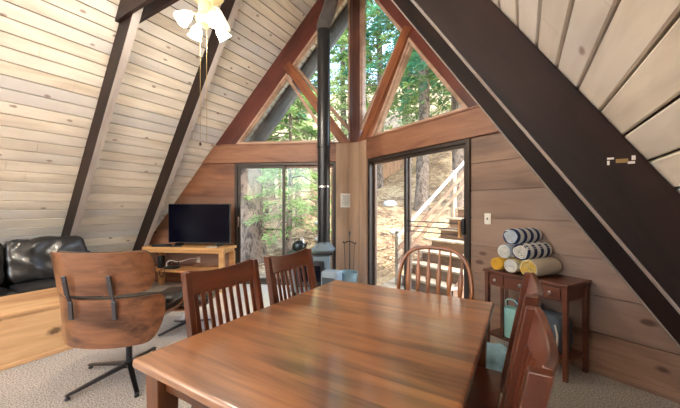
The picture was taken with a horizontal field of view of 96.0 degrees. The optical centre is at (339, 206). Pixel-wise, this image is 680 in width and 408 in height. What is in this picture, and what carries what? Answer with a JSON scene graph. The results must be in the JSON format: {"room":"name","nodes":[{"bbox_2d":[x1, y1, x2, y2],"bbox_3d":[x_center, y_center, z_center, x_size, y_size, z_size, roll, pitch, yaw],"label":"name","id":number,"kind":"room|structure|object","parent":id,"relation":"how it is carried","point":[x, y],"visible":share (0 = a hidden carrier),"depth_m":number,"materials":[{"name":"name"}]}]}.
{"room":"cabin living-dining room","nodes":[
{"label":"cabin living-dining room","id":0,"kind":"room"},
{"bbox_2d":[0,0,347,251],"bbox_3d":[-3.346,-1.547,2.960,3.990,5.823,8.849,0,0,31],"label":"ceiling","id":1,"kind":"structure","parent":0,"point":[55,54],"depth_m":3.97,"materials":[{"name":"beige wood"}]},
{"bbox_2d":[61,7,143,235],"bbox_3d":[-2.737,-1.419,3.657,3.985,5.740,0.085,0,0,31],"label":"rafter","id":2,"kind":"object","parent":1,"relation":"attached to","point":[127,28],"visible":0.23,"depth_m":3.72,"materials":[{"name":"brown wood"}]},
{"bbox_2d":[115,0,153,22],"bbox_3d":[-1.194,-2.175,2.660,3.083,0.190,0.040,0,0,31],"label":"tie","id":3,"kind":"object","parent":2,"relation":"attached to","point":[126,8],"visible":1,"depth_m":3.28,"materials":[{"name":"brown wood"}]},
{"bbox_2d":[139,0,178,23],"bbox_3d":[-1.127,-2.175,2.771,3.083,0.190,0.040,0,0,31],"label":"tie","id":4,"kind":"object","parent":2,"relation":"attached to","point":[156,6],"visible":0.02,"depth_m":3.26,"materials":[{"name":"brown wood"}]},
{"bbox_2d":[174,0,230,145],"bbox_3d":[-1.184,-1.316,2.676,0.931,1.568,0.931,0,0,41],"label":"ceiling fan","id":5,"kind":"object","parent":4,"relation":"hanging from","point":[208,15],"visible":1,"depth_m":2.65,"materials":[{"name":"beige metal"}]},
{"bbox_2d":[132,0,241,250],"bbox_3d":[-2.208,-1.419,4.543,3.985,5.740,0.085,0,0,31],"label":"rafter","id":6,"kind":"object","parent":1,"relation":"attached to","point":[229,8],"visible":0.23,"depth_m":4.57,"materials":[{"name":"brown wood"}]},
{"bbox_2d":[241,3,347,174],"bbox_3d":[-1.520,-1.353,5.901,4.464,5.860,0.198,0,0,5],"label":"fascia beam","id":7,"kind":"structure","parent":1,"relation":"attached to","point":[339,26],"depth_m":5.76,"materials":[{"name":"grey wood"}]},
{"bbox_2d":[149,162,292,277],"bbox_3d":[-1.840,0.138,5.375,4.256,2.385,0.120,0,0,5],"label":"wall","id":8,"kind":"structure","parent":0,"point":[211,183],"depth_m":5.37,"materials":[{"name":"brown wood"}]},
{"bbox_2d":[154,278,180,281],"bbox_3d":[-2.783,1.295,5.397,1.926,0.070,0.014,0,0,5],"label":"baseboard","id":9,"kind":"structure","parent":8,"relation":"attached to","point":[156,279],"depth_m":5.41,"materials":[{"name":"brown wood"}]},
{"bbox_2d":[202,143,335,163],"bbox_3d":[-1.184,-0.905,5.234,2.443,0.300,0.055,0,0,5],"label":"trim","id":10,"kind":"structure","parent":8,"relation":"attached to","point":[286,153],"depth_m":5.22,"materials":[{"name":"brown wood"}]},
{"bbox_2d":[216,0,324,145],"bbox_3d":[-0.948,-2.725,5.280,2.462,3.300,0.100,0,0,5],"label":"trim","id":11,"kind":"structure","parent":8,"relation":"attached to","point":[307,28],"depth_m":5.25,"materials":[{"name":"brown wood"}]},
{"bbox_2d":[218,142,341,145],"bbox_3d":[-1.029,-1.065,5.247,2.137,0.020,0.140,0,0,5],"label":"trim","id":12,"kind":"structure","parent":8,"relation":"attached to","point":[312,142],"depth_m":5.19,"materials":[{"name":"brown wood"}]},
{"bbox_2d":[236,73,331,143],"bbox_3d":[-0.962,-1.677,5.275,1.689,1.205,0.112,0,0,5],"label":"window","id":13,"kind":"structure","parent":8,"relation":"in","point":[285,78],"depth_m":5.26,"materials":[{"name":"brown wood"}]},
{"bbox_2d":[234,162,335,284],"bbox_3d":[-0.939,0.290,5.261,1.760,2.080,0.155,0,0,5],"label":"door","id":14,"kind":"structure","parent":8,"relation":"in","point":[237,166],"depth_m":5.23,"materials":[{"name":"brown metal"}]},
{"bbox_2d":[283,61,349,142],"bbox_3d":[-0.379,-1.705,5.198,1.172,1.520,0.115,0,0,5],"label":"trim","id":15,"kind":"structure","parent":8,"relation":"attached to","point":[290,69],"depth_m":5.15,"materials":[{"name":"brown wood"}]},
{"bbox_2d":[340,193,349,206],"bbox_3d":[0.091,-0.105,5.060,0.170,0.230,0.004,0,0,5],"label":"paper notice","id":16,"kind":"object","parent":8,"relation":"attached to","point":[344,197],"visible":1,"depth_m":5.06,"materials":[{"name":"white paper"}]},
{"bbox_2d":[292,0,349,132],"bbox_3d":[-0.308,-2.490,5.213,1.005,2.541,0.112,0,0,5],"label":"window","id":17,"kind":"structure","parent":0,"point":[313,39],"depth_m":5.17,"materials":[{"name":"brown wood"}]},
{"bbox_2d":[0,282,679,407],"bbox_3d":[-1.812,1.403,1.624,7.688,0.153,8.129,0,0,31],"label":"floor","id":18,"kind":"structure","parent":0,"point":[44,382],"depth_m":2.31,"materials":[{"name":"carpet"}]},
{"bbox_2d":[0,287,73,370],"bbox_3d":[-3.044,1.107,2.722,0.822,0.445,1.950,0,0,31],"label":"chest","id":19,"kind":"object","parent":18,"relation":"on","point":[30,322],"visible":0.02,"depth_m":2.67,"materials":[{"name":"brown wood"}]},
{"bbox_2d":[0,235,90,296],"bbox_3d":[-3.816,0.826,3.096,0.951,0.918,2.610,0,0,31],"label":"sofa","id":20,"kind":"object","parent":18,"relation":"on","point":[25,264],"visible":0.3,"depth_m":3.61,"materials":[{"name":"black leather"}]},
{"bbox_2d":[0,243,4,283],"bbox_3d":[-4.069,0.655,3.228,0.373,0.563,0.720,0,0,31],"label":"cushion","id":21,"kind":"object","parent":20,"relation":"on","point":[2,247],"depth_m":3.47,"materials":[{"name":"black leather"}]},
{"bbox_2d":[0,287,17,296],"bbox_3d":[-3.728,0.969,3.030,0.731,0.212,0.712,0,0,31],"label":"seat cushion","id":22,"kind":"object","parent":20,"relation":"on","point":[12,290],"depth_m":3.25,"materials":[{"name":"black leather"}]},
{"bbox_2d":[9,278,55,293],"bbox_3d":[-3.347,0.976,3.668,0.722,0.212,0.779,0,0,31],"label":"seat cushion","id":23,"kind":"object","parent":20,"relation":"on","point":[30,284],"depth_m":3.46,"materials":[{"name":"black leather"}]},
{"bbox_2d":[50,250,183,401],"bbox_3d":[-1.682,0.817,2.416,0.785,1.027,0.860,0,0,-1],"label":"lounge chair","id":24,"kind":"object","parent":18,"relation":"on","point":[105,305],"visible":0.97,"depth_m":2.10,"materials":[{"name":"brown wood"}]},
{"bbox_2d":[56,250,155,275],"bbox_3d":[-1.672,0.449,2.132,0.670,0.292,0.214,0,0,-1],"label":"chair back","id":25,"kind":"object","parent":24,"relation":"on","point":[139,262],"depth_m":2.04,"materials":[{"name":"brown wood"}]},
{"bbox_2d":[70,292,165,299],"bbox_3d":[-1.674,0.804,2.207,0.726,0.347,0.207,0,0,-1],"label":"cushion","id":26,"kind":"object","parent":24,"relation":"on","point":[159,295],"depth_m":2.15,"materials":[{"name":"black leather"}]},
{"bbox_2d":[115,292,182,310],"bbox_3d":[-1.680,0.833,2.511,0.560,0.147,0.529,0,0,-1],"label":"seat cushion","id":27,"kind":"object","parent":24,"relation":"on","point":[168,305],"depth_m":2.66,"materials":[{"name":"black leather"}]},
{"bbox_2d":[142,244,236,292],"bbox_3d":[-2.453,0.985,5.019,1.400,0.690,0.420,0,0,8],"label":"tv stand","id":28,"kind":"object","parent":18,"relation":"on","point":[186,248],"visible":0.59,"depth_m":4.88,"materials":[{"name":"brown wood"}]},
{"bbox_2d":[157,255,164,267],"bbox_3d":[-2.944,0.905,5.046,0.070,0.200,0.100,0,0,8],"label":"modem","id":29,"kind":"object","parent":28,"relation":"on","point":[160,259],"visible":0.96,"depth_m":5.00,"materials":[{"name":"black plastic"}]},
{"bbox_2d":[151,244,171,246],"bbox_3d":[-2.885,0.623,4.957,0.260,0.035,0.140,0,0,2],"label":"media box","id":30,"kind":"object","parent":28,"relation":"on","point":[153,245],"visible":1,"depth_m":4.89,"materials":[{"name":"black plastic"}]},
{"bbox_2d":[164,261,179,268],"bbox_3d":[-2.739,0.950,4.997,0.200,0.110,0.120,0,0,8],"label":"router","id":31,"kind":"object","parent":28,"relation":"on","point":[178,266],"visible":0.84,"depth_m":4.98,"materials":[{"name":"black plastic"}]},
{"bbox_2d":[155,265,218,272],"bbox_3d":[-2.453,1.022,5.019,1.360,0.035,0.380,0,0,8],"label":"shelf","id":32,"kind":"object","parent":28,"relation":"attached to","point":[182,268],"depth_m":4.99,"materials":[{"name":"brown wood"}]},
{"bbox_2d":[168,204,230,246],"bbox_3d":[-2.310,0.295,5.029,1.090,0.690,0.200,0,0,8],"label":"television","id":33,"kind":"object","parent":28,"relation":"on","point":[187,223],"visible":0.98,"depth_m":5.01,"materials":[{"name":"black plastic"}]},
{"bbox_2d":[158,286,220,335],"bbox_3d":[-1.677,1.121,3.355,0.633,0.401,0.520,0,0,-7],"label":"ottoman","id":34,"kind":"object","parent":18,"relation":"on","point":[171,288],"visible":0.23,"depth_m":3.26,"materials":[{"name":"black leather"}]},
{"bbox_2d":[161,286,214,305],"bbox_3d":[-1.677,0.970,3.355,0.600,0.100,0.520,0,0,-7],"label":"cushion","id":35,"kind":"object","parent":34,"relation":"on","point":[172,288],"depth_m":3.33,"materials":[{"name":"black leather"}]},
{"bbox_2d":[181,259,263,407],"bbox_3d":[-0.462,0.831,1.645,0.590,0.998,0.510,0,0,31],"label":"dining chair","id":36,"kind":"object","parent":18,"relation":"on","point":[194,283],"visible":0.37,"depth_m":1.73,"materials":[{"name":"brown wood"}]},
{"bbox_2d":[263,248,316,304],"bbox_3d":[-0.162,0.831,2.147,0.590,0.998,0.510,0,0,31],"label":"dining chair","id":37,"kind":"object","parent":18,"relation":"on","point":[274,265],"visible":0.36,"depth_m":2.25,"materials":[{"name":"brown wood"}]},
{"bbox_2d":[287,241,335,296],"bbox_3d":[-0.387,0.913,4.294,0.650,0.832,0.547,0,0,0],"label":"wood stove","id":38,"kind":"object","parent":18,"relation":"on","point":[322,252],"visible":0.51,"depth_m":4.10,"materials":[{"name":"grey metal"}]},
{"bbox_2d":[292,237,307,250],"bbox_3d":[-0.571,0.510,4.292,0.210,0.186,0.221,0,0,-17],"label":"kettle","id":39,"kind":"object","parent":38,"relation":"on","point":[298,245],"visible":0.97,"depth_m":4.22,"materials":[{"name":"metal"}]},
{"bbox_2d":[317,0,338,241],"bbox_3d":[-0.173,-1.685,4.380,0.317,4.370,0.205,0,0,1],"label":"stovepipe","id":40,"kind":"object","parent":38,"relation":"on","point":[329,9],"visible":1,"depth_m":4.30,"materials":[{"name":"metal"}]},
{"bbox_2d":[133,280,493,407],"bbox_3d":[0.069,0.950,1.490,1.114,0.760,1.460,0,0,31],"label":"dining table","id":41,"kind":"object","parent":18,"relation":"on","point":[336,343],"visible":0.98,"depth_m":1.17,"materials":[{"name":"brown wood"}]},
{"bbox_2d":[321,269,341,285],"bbox_3d":[-0.108,1.077,3.991,0.260,0.500,0.200,0,0,26],"label":"heater","id":42,"kind":"object","parent":18,"relation":"on","point":[328,275],"visible":0.23,"depth_m":3.92,"materials":[{"name":"plastic"}]},
{"bbox_2d":[322,277,334,284],"bbox_3d":[-0.149,1.077,3.907,0.180,0.340,0.010,0,0,26],"label":"grille","id":43,"kind":"object","parent":42,"relation":"attached to","point":[325,280],"depth_m":3.91,"materials":[{"name":"grey metal"}]},
{"bbox_2d":[341,270,357,282],"bbox_3d":[0.124,1.139,4.497,0.314,0.375,0.297,0,0,31],"label":"bucket","id":44,"kind":"object","parent":18,"relation":"on","point":[347,275],"visible":0.36,"depth_m":4.39,"materials":[{"name":"metal"}]},
{"bbox_2d":[343,231,355,269],"bbox_3d":[0.146,0.850,4.689,0.198,0.955,0.198,0,0,-14],"label":"stand","id":45,"kind":"object","parent":18,"relation":"on","point":[349,241],"visible":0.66,"depth_m":4.68,"materials":[{"name":"black metal"}]},
{"bbox_2d":[396,245,473,299],"bbox_3d":[0.584,0.814,2.099,0.566,1.037,0.545,0,0,31],"label":"chair","id":46,"kind":"object","parent":18,"relation":"on","point":[463,259],"visible":0.32,"depth_m":2.27,"materials":[{"name":"brown wood"}]},
{"bbox_2d":[486,342,506,371],"bbox_3d":[1.238,1.221,2.426,0.210,0.247,0.187,0,0,31],"label":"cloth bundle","id":47,"kind":"object","parent":18,"relation":"on","point":[496,353],"visible":0.4,"depth_m":2.37,"materials":[{"name":"teal fabric"}]},
{"bbox_2d":[465,272,543,407],"bbox_3d":[0.632,0.831,1.486,0.590,0.998,0.510,0,0,31],"label":"dining chair","id":48,"kind":"object","parent":18,"relation":"on","point":[487,386],"visible":0.29,"depth_m":1.48,"materials":[{"name":"brown wood"}]},
{"bbox_2d":[503,305,558,407],"bbox_3d":[0.316,0.831,0.953,0.590,0.998,0.510,0,0,31],"label":"dining chair","id":49,"kind":"object","parent":18,"relation":"on","point":[535,365],"visible":1,"depth_m":0.90,"materials":[{"name":"brown wood"}]},
{"bbox_2d":[483,267,591,382],"bbox_3d":[1.684,0.959,2.685,0.383,0.742,0.720,0,0,-28],"label":"console table","id":50,"kind":"object","parent":18,"relation":"on","point":[565,289],"visible":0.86,"depth_m":2.45,"materials":[{"name":"brown wood"}]},
{"bbox_2d":[491,257,514,269],"bbox_3d":[1.559,0.523,2.868,0.278,0.115,0.128,0,0,-24],"label":"rolled towel","id":51,"kind":"object","parent":50,"relation":"on","point":[497,263],"visible":0.41,"depth_m":2.80,"materials":[{"name":"yellow fabric"}]},
{"bbox_2d":[504,298,516,337],"bbox_3d":[1.565,0.997,2.735,0.126,0.366,0.200,0,0,-28],"label":"tote bag","id":52,"kind":"object","parent":50,"relation":"on","point":[509,311],"visible":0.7,"depth_m":2.74,"materials":[{"name":"teal fabric"}]},
{"bbox_2d":[504,258,523,271],"bbox_3d":[1.623,0.520,2.748,0.288,0.118,0.132,0,0,-24],"label":"rolled towel","id":53,"kind":"object","parent":50,"relation":"on","point":[511,265],"visible":0.48,"depth_m":2.68,"materials":[{"name":"white fabric"}]},
{"bbox_2d":[498,244,515,257],"bbox_3d":[1.595,0.400,2.801,0.288,0.123,0.130,0,0,-24],"label":"rolled towel","id":54,"kind":"object","parent":53,"relation":"on","point":[505,251],"visible":0.48,"depth_m":2.74,"materials":[{"name":"white fabric"}]},
{"bbox_2d":[489,328,584,362],"bbox_3d":[1.690,1.190,2.688,0.310,0.020,0.660,0,0,-28],"label":"shelf","id":55,"kind":"object","parent":50,"relation":"attached to","point":[574,354],"depth_m":2.47,"materials":[{"name":"brown wood"}]},
{"bbox_2d":[520,257,561,275],"bbox_3d":[1.703,0.509,2.599,0.330,0.145,0.158,0,0,-24],"label":"rolled towel","id":56,"kind":"object","parent":50,"relation":"on","point":[546,265],"visible":0.96,"depth_m":2.54,"materials":[{"name":"beige fabric"}]},
{"bbox_2d":[512,242,551,259],"bbox_3d":[1.670,0.382,2.660,0.330,0.142,0.149,0,0,-24],"label":"rolled towel","id":57,"kind":"object","parent":56,"relation":"on","point":[523,251],"visible":1,"depth_m":2.60,"materials":[{"name":"white fabric"}]},
{"bbox_2d":[503,228,541,243],"bbox_3d":[1.630,0.260,2.735,0.330,0.141,0.151,0,0,-24],"label":"rolled towel","id":58,"kind":"object","parent":57,"relation":"on","point":[515,235],"visible":0.99,"depth_m":2.67,"materials":[{"name":"fabric"}]},
{"bbox_2d":[543,310,572,353],"bbox_3d":[1.761,1.032,2.533,0.245,0.321,0.247,0,0,-28],"label":"bag","id":59,"kind":"object","parent":50,"relation":"on","point":[554,318],"visible":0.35,"depth_m":2.45,"materials":[{"name":"fabric"}]},
{"bbox_2d":[470,132,679,392],"bbox_3d":[1.504,0.138,3.377,0.120,2.385,4.256,0,0,-34],"label":"wall","id":60,"kind":"structure","parent":0,"point":[625,337],"depth_m":2.60,"materials":[{"name":"brown wood"}]},
{"bbox_2d":[336,140,367,283],"bbox_3d":[0.225,0.138,5.035,0.620,2.385,0.211,0,0,31],"label":"trim","id":61,"kind":"structure","parent":60,"relation":"attached to","point":[351,158],"depth_m":5.02,"materials":[{"name":"brown wood"}]},
{"bbox_2d":[350,0,361,142],"bbox_3d":[0.255,-2.705,5.124,0.217,3.300,0.257,0,0,-34],"label":"trim","id":62,"kind":"structure","parent":60,"relation":"attached to","point":[355,133],"depth_m":5.01,"materials":[{"name":"brown wood"}]},
{"bbox_2d":[360,0,401,130],"bbox_3d":[0.635,-2.490,4.649,0.112,2.541,1.005,0,0,-34],"label":"window","id":63,"kind":"structure","parent":60,"relation":"in","point":[363,114],"depth_m":5.01,"materials":[{"name":"brown wood"}]},
{"bbox_2d":[358,25,411,141],"bbox_3d":[0.655,-1.705,4.580,0.115,1.520,1.172,0,0,-34],"label":"trim","id":64,"kind":"structure","parent":60,"relation":"attached to","point":[375,111],"depth_m":4.48,"materials":[{"name":"brown wood"}]},
{"bbox_2d":[368,138,471,298],"bbox_3d":[0.975,0.290,4.115,0.160,2.080,1.760,0,0,-34],"label":"door","id":65,"kind":"structure","parent":60,"relation":"in","point":[464,226],"depth_m":4.18,"materials":[{"name":"brown metal"}]},
{"bbox_2d":[362,105,478,140],"bbox_3d":[1.007,-1.065,4.031,0.140,0.020,2.137,0,0,-34],"label":"trim","id":66,"kind":"structure","parent":60,"relation":"attached to","point":[476,106],"depth_m":3.82,"materials":[{"name":"brown wood"}]},
{"bbox_2d":[372,37,468,135],"bbox_3d":[1.000,-1.677,4.103,0.112,1.205,1.689,0,0,-34],"label":"window","id":67,"kind":"structure","parent":60,"relation":"in","point":[410,44],"depth_m":4.23,"materials":[{"name":"brown wood"}]},
{"bbox_2d":[378,0,477,106],"bbox_3d":[0.997,-2.725,4.117,0.100,3.300,2.462,0,0,-34],"label":"trim","id":68,"kind":"structure","parent":60,"relation":"attached to","point":[388,5],"depth_m":3.84,"materials":[{"name":"brown wood"}]},
{"bbox_2d":[367,107,499,158],"bbox_3d":[1.069,-0.905,3.888,0.055,0.300,2.443,0,0,-34],"label":"trim","id":69,"kind":"structure","parent":60,"relation":"attached to","point":[472,123],"depth_m":3.72,"materials":[{"name":"brown wood"}]},
{"bbox_2d":[484,213,490,223],"bbox_3d":[1.539,0.125,3.198,0.018,0.116,0.072,0,0,-34],"label":"light switch","id":70,"kind":"object","parent":60,"relation":"attached to","point":[487,216],"visible":1,"depth_m":3.20,"materials":[{"name":"white plastic"}]},
{"bbox_2d":[490,328,679,403],"bbox_3d":[1.970,1.295,2.557,0.014,0.070,1.926,0,0,-34],"label":"baseboard","id":71,"kind":"structure","parent":60,"relation":"attached to","point":[648,387],"depth_m":2.27,"materials":[{"name":"brown wood"}]},
{"bbox_2d":[491,0,679,193],"bbox_3d":[0.090,-1.547,0.907,3.990,5.823,8.849,0,0,31],"label":"ceiling","id":72,"kind":"structure","parent":0,"point":[623,56],"depth_m":1.01,"materials":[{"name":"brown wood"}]},
{"bbox_2d":[391,0,679,347],"bbox_3d":[0.945,-1.419,2.659,3.985,5.740,0.085,0,0,31],"label":"rafter","id":73,"kind":"object","parent":72,"relation":"attached to","point":[665,314],"visible":0.56,"depth_m":2.24,"materials":[{"name":"brown wood"}]},
{"bbox_2d":[410,0,679,313],"bbox_3d":[0.415,-1.419,1.772,3.985,5.740,0.089,0,0,31],"label":"rafter","id":74,"kind":"object","parent":72,"relation":"attached to","point":[635,203],"depth_m":1.36,"materials":[{"name":"brown wood"}]},
{"label":"outside","id":75,"kind":"structure","parent":0,"visible":0},
{"bbox_2d":[258,80,462,285],"bbox_3d":[-1.047,-9.281,9.945,72.000,22.023,76.000,0,0,31],"label":"hillside","id":76,"kind":"structure","parent":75,"point":[446,161],"depth_m":11.91,"materials":[{"name":"beige soil"}]},
{"bbox_2d":[242,92,330,254],"bbox_3d":[-1.258,-1.481,8.470,3.517,6.526,3.516,0,0,-26],"label":"conifer tree","id":77,"kind":"object","parent":76,"relation":"on","point":[290,185],"visible":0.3,"depth_m":8.27,"materials":[{"name":"green plant"}]},
{"bbox_2d":[268,85,311,199],"bbox_3d":[-3.752,-9.479,17.519,5.683,19.125,6.251,0,0,-7],"label":"conifer tree","id":78,"kind":"object","parent":76,"relation":"on","point":[270,184],"visible":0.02,"depth_m":17.36,"materials":[{"name":"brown plant"}]},
{"bbox_2d":[241,71,341,265],"bbox_3d":[-2.189,-5.202,7.913,4.521,14.467,4.885,0,0,14],"label":"conifer tree","id":79,"kind":"object","parent":76,"relation":"on","point":[253,246],"visible":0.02,"depth_m":7.72,"materials":[{"name":"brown plant"}]},
{"bbox_2d":[262,70,330,226],"bbox_3d":[-1.635,-3.042,11.227,3.903,8.338,3.245,0,0,-26],"label":"leafy tree","id":80,"kind":"object","parent":76,"relation":"on","point":[297,194],"visible":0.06,"depth_m":11.29,"materials":[{"name":"green plant"}]},
{"bbox_2d":[262,76,331,221],"bbox_3d":[-3.063,-7.194,12.863,5.399,16.517,4.908,0,0,9],"label":"conifer tree","id":81,"kind":"object","parent":76,"relation":"on","point":[304,115],"visible":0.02,"depth_m":12.51,"materials":[{"name":"green plant"}]},
{"bbox_2d":[316,16,375,136],"bbox_3d":[0.543,-11.765,20.638,6.898,18.370,6.818,0,0,37],"label":"conifer tree","id":82,"kind":"object","parent":76,"relation":"on","point":[333,51],"visible":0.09,"depth_m":20.66,"materials":[{"name":"green plant"}]},
{"bbox_2d":[304,18,393,141],"bbox_3d":[0.375,-6.937,17.628,5.367,11.464,4.461,0,0,36],"label":"leafy tree","id":83,"kind":"object","parent":76,"relation":"on","point":[344,40],"visible":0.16,"depth_m":17.50,"materials":[{"name":"green plant"}]},
{"bbox_2d":[259,155,463,284],"bbox_3d":[1.877,-0.638,11.908,13.090,4.425,12.087,0,0,31],"label":"fallen leaves","id":84,"kind":"object","parent":76,"relation":"on","point":[384,255],"visible":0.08,"depth_m":9.66,"materials":[{"name":"brown plant"}]},
{"bbox_2d":[264,196,463,263],"bbox_3d":[1.482,0.393,10.192,10.662,2.223,7.406,0,0,31],"label":"twigs","id":85,"kind":"object","parent":76,"relation":"on","point":[394,196],"visible":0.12,"depth_m":9.22,"materials":[{"name":"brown plant"}]},
{"bbox_2d":[330,157,413,198],"bbox_3d":[2.372,-2.701,16.511,7.595,5.499,0.132,0,0,-37],"label":"wooden fence","id":86,"kind":"object","parent":76,"relation":"on","point":[389,168],"visible":0.05,"depth_m":16.72,"materials":[{"name":"brown wood"}]},
{"bbox_2d":[330,0,436,188],"bbox_3d":[1.907,-8.975,16.005,6.250,16.839,6.323,0,0,-15],"label":"conifer tree","id":87,"kind":"object","parent":76,"relation":"on","point":[380,181],"visible":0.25,"depth_m":15.45,"materials":[{"name":"green plant"}]},
{"bbox_2d":[383,200,396,206],"bbox_3d":[1.880,-0.102,11.578,0.464,0.306,0.682,0,0,31],"label":"rock","id":88,"kind":"object","parent":76,"relation":"on","point":[389,203],"visible":0.88,"depth_m":11.33,"materials":[{"name":"white stone"}]},
{"bbox_2d":[389,228,398,234],"bbox_3d":[1.489,0.682,8.327,0.290,0.196,0.293,0,0,-10],"label":"rock","id":89,"kind":"object","parent":76,"relation":"on","point":[392,231],"visible":0.68,"depth_m":8.23,"materials":[{"name":"white stone"}]},
{"bbox_2d":[372,10,416,124],"bbox_3d":[4.911,-15.501,23.023,6.820,20.864,6.200,0,0,-20],"label":"conifer tree","id":90,"kind":"object","parent":76,"relation":"on","point":[391,49],"visible":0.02,"depth_m":22.52,"materials":[{"name":"green plant"}]},
{"bbox_2d":[340,1,450,211],"bbox_3d":[3.014,-8.089,11.285,5.683,17.387,5.166,0,0,-8],"label":"conifer tree","id":91,"kind":"object","parent":76,"relation":"on","point":[422,173],"visible":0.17,"depth_m":10.88,"materials":[{"name":"green plant"}]},
{"bbox_2d":[380,277,419,291],"bbox_3d":[2.323,1.370,4.668,3.400,0.040,1.298,0,0,31],"label":"deck landing","id":92,"kind":"object","parent":76,"relation":"on","point":[391,283],"visible":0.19,"depth_m":5.25,"materials":[{"name":"brown wood"}]},
{"bbox_2d":[367,14,438,170],"bbox_3d":[4.151,-11.047,16.291,5.683,19.125,6.251,0,0,36],"label":"conifer tree","id":93,"kind":"object","parent":76,"relation":"on","point":[371,38],"visible":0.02,"depth_m":17.61,"materials":[{"name":"green plant"}]},
{"bbox_2d":[392,52,439,111],"bbox_3d":[4.177,-7.628,8.016,5.683,17.387,5.166,0,0,0],"label":"conifer tree","id":94,"kind":"object","parent":76,"relation":"on","point":[423,64],"visible":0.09,"depth_m":9.76,"materials":[{"name":"green plant"}]},
{"bbox_2d":[377,26,463,206],"bbox_3d":[4.341,-7.950,10.686,6.250,16.839,6.323,0,0,-18],"label":"conifer tree","id":95,"kind":"object","parent":76,"relation":"on","point":[457,155],"visible":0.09,"depth_m":10.80,"materials":[{"name":"green plant"}]},
{"bbox_2d":[394,56,450,125],"bbox_3d":[5.112,-8.292,18.308,4.056,10.422,4.879,0,0,24],"label":"leafy tree","id":96,"kind":"object","parent":76,"relation":"on","point":[416,111],"visible":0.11,"depth_m":18.62,"materials":[{"name":"green plant"}]},
{"bbox_2d":[395,161,463,297],"bbox_3d":[2.592,-0.309,5.628,3.254,3.518,1.150,0,0,-31],"label":"stair","id":97,"kind":"structure","parent":76,"relation":"on","point":[444,240],"depth_m":5.29,"materials":[{"name":"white wood"}]},
{"bbox_2d":[430,94,450,115],"bbox_3d":[6.935,-8.634,13.089,5.682,15.273,5.748,0,0,-13],"label":"conifer tree","id":98,"kind":"object","parent":76,"relation":"on","point":[448,94],"visible":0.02,"depth_m":14.12,"materials":[{"name":"green plant"}]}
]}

